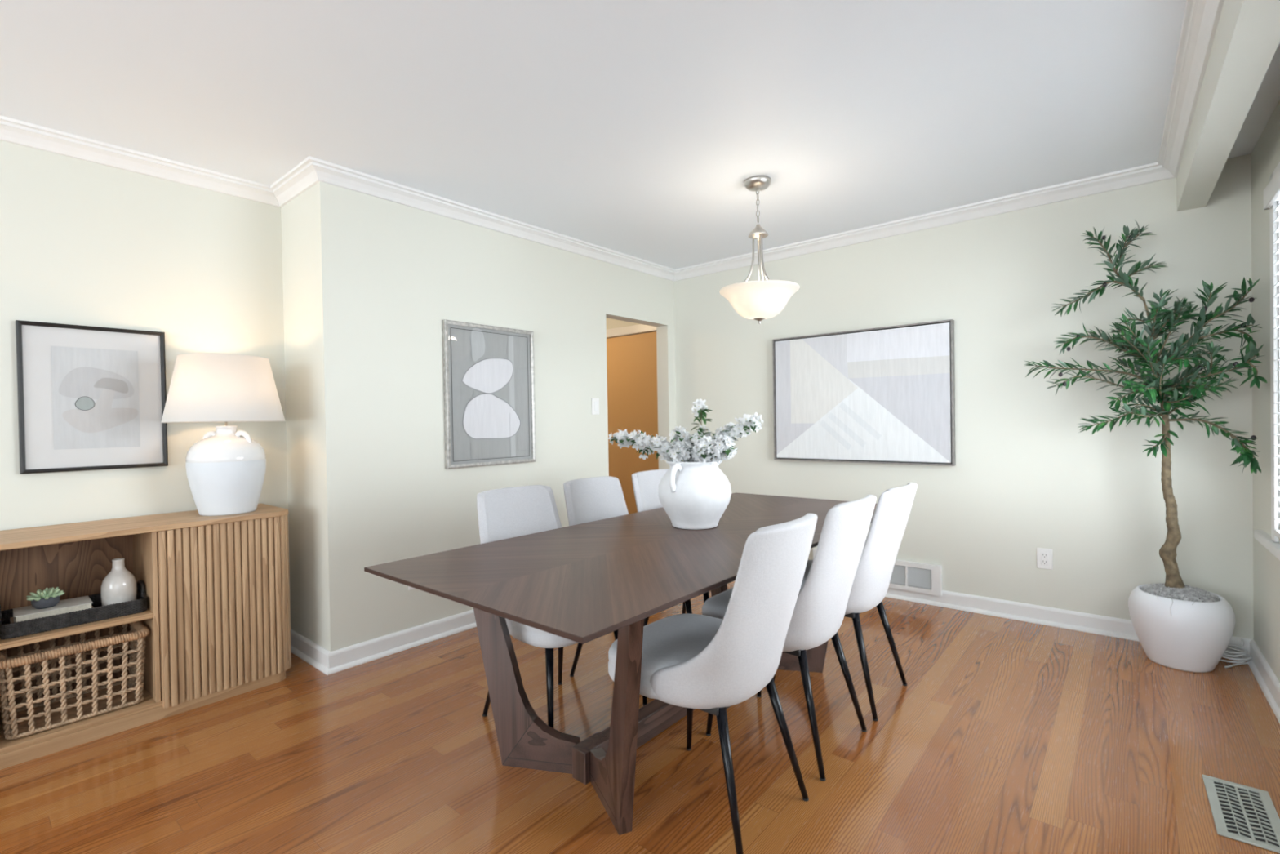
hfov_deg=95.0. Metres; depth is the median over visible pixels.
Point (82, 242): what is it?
wall
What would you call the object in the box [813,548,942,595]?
air vent
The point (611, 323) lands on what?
wall
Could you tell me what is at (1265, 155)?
wall
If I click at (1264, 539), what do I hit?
trim
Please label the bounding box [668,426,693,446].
branch
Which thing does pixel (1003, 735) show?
floor
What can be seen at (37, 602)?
pot
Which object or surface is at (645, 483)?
dining chair
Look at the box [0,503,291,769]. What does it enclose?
sideboard
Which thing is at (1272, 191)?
window blind
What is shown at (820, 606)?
dining chair
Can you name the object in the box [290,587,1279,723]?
baseboard
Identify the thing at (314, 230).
wall
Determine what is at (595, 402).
light switch
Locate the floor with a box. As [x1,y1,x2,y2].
[0,580,1279,853]
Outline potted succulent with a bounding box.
[26,586,64,608]
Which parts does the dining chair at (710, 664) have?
seat, leg, seat, leg, backrest, leg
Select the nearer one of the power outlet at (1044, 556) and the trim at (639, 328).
the power outlet at (1044, 556)
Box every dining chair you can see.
[476,484,617,728]
[563,475,692,705]
[608,513,817,853]
[631,469,709,625]
[702,494,876,781]
[773,482,917,720]
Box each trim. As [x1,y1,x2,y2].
[0,0,1224,281]
[606,324,656,337]
[1253,529,1279,559]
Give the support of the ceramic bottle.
in the woven tray at (100, 612)
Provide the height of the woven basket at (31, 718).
0.298 m
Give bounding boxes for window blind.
[1263,167,1279,538]
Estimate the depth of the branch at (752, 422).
2.30 m
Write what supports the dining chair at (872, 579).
on the floor
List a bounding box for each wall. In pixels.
[0,140,290,615]
[280,181,355,651]
[345,188,675,644]
[605,317,656,338]
[673,153,1253,639]
[1251,100,1279,681]
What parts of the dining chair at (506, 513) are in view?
leg, backrest, seat, leg, leg, leg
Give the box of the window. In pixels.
[1269,161,1279,542]
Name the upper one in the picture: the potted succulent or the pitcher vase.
the pitcher vase
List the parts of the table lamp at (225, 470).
handle, lamp shade, shade trim, shade trim, handle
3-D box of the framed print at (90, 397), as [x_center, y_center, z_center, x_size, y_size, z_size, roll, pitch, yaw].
[-2.383,-0.126,2.576,0.026,0.626,0.478,0,1,40]
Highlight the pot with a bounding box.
[31,595,60,608]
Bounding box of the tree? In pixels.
[1023,219,1266,672]
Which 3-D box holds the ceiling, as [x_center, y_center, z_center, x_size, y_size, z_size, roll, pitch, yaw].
[-1.881,-1.272,2.096,7.211,0.135,8.200,0,1,40]
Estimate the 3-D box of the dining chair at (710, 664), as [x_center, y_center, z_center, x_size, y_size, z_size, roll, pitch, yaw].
[0.231,0.714,1.810,0.598,0.909,0.477,0,1,40]
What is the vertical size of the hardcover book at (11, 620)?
0.026 m
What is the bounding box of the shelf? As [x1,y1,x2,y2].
[0,608,153,649]
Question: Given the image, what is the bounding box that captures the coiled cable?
[1219,639,1252,667]
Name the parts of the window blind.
rail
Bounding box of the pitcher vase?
[657,459,731,529]
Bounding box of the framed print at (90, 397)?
[15,320,168,474]
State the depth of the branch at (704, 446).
2.30 m
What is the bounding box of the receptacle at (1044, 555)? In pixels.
[1040,551,1048,565]
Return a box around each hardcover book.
[9,604,93,622]
[13,595,93,622]
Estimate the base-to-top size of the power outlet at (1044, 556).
0.116 m
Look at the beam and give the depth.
1.87 m
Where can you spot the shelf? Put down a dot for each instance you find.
(148, 614)
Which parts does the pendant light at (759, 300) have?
arm, chain, rod, lamp shade, arm, arm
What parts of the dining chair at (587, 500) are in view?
leg, backrest, leg, leg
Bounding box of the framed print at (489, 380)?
[442,319,535,468]
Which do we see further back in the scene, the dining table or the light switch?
the light switch
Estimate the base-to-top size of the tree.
2.127 m
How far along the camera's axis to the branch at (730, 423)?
2.39 m
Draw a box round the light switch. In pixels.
[591,397,599,414]
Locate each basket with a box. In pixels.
[0,620,149,739]
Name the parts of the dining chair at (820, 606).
leg, seat, seat, leg, backrest, leg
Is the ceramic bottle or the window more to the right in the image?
the window
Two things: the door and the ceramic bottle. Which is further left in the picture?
the ceramic bottle
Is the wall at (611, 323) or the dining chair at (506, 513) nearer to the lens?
the dining chair at (506, 513)
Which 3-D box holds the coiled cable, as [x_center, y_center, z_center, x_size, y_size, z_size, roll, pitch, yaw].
[2.788,1.062,2.796,0.185,0.102,0.137,-1,1,-11]
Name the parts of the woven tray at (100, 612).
handle, handle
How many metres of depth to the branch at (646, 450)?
2.62 m
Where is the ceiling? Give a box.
[0,0,1279,269]
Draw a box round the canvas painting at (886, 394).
[772,319,955,466]
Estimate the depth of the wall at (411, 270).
3.30 m
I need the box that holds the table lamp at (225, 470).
[160,353,285,515]
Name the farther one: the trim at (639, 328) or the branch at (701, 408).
the trim at (639, 328)
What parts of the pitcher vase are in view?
handle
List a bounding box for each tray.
[0,580,147,639]
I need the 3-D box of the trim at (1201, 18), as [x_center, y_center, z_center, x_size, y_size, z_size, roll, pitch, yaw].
[-1.085,-1.206,1.176,3.831,0.074,7.582,0,1,40]
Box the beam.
[1176,0,1279,211]
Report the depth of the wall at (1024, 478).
3.35 m
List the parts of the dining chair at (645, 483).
leg, backrest, leg, leg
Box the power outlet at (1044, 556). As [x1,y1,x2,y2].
[1036,547,1053,569]
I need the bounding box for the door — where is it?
[606,331,658,514]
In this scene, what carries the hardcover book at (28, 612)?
on the hardcover book at (11, 620)
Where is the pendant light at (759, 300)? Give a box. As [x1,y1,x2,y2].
[719,175,799,324]
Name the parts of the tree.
pot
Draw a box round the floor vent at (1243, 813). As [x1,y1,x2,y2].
[1202,773,1279,853]
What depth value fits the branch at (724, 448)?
2.27 m
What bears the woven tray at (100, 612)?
on the sideboard
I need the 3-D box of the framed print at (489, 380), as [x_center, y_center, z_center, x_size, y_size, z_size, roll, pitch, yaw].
[-0.893,-0.190,3.551,0.027,0.840,0.636,0,1,40]
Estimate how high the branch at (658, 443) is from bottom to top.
0.257 m
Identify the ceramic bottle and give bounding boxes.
[100,557,137,605]
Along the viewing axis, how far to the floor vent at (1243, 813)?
1.73 m
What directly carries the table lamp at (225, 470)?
on the sideboard
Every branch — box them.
[608,429,675,461]
[635,444,672,461]
[667,440,694,462]
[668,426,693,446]
[689,435,716,462]
[690,399,713,445]
[706,435,737,465]
[710,422,737,461]
[713,412,764,442]
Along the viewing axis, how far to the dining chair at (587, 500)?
2.90 m
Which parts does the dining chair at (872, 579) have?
seat, seat, leg, backrest, leg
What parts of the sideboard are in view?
panel, sliding door, panel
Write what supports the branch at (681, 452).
in the pitcher vase
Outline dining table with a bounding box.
[364,492,876,835]
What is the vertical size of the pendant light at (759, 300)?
0.750 m
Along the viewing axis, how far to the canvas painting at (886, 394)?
3.91 m

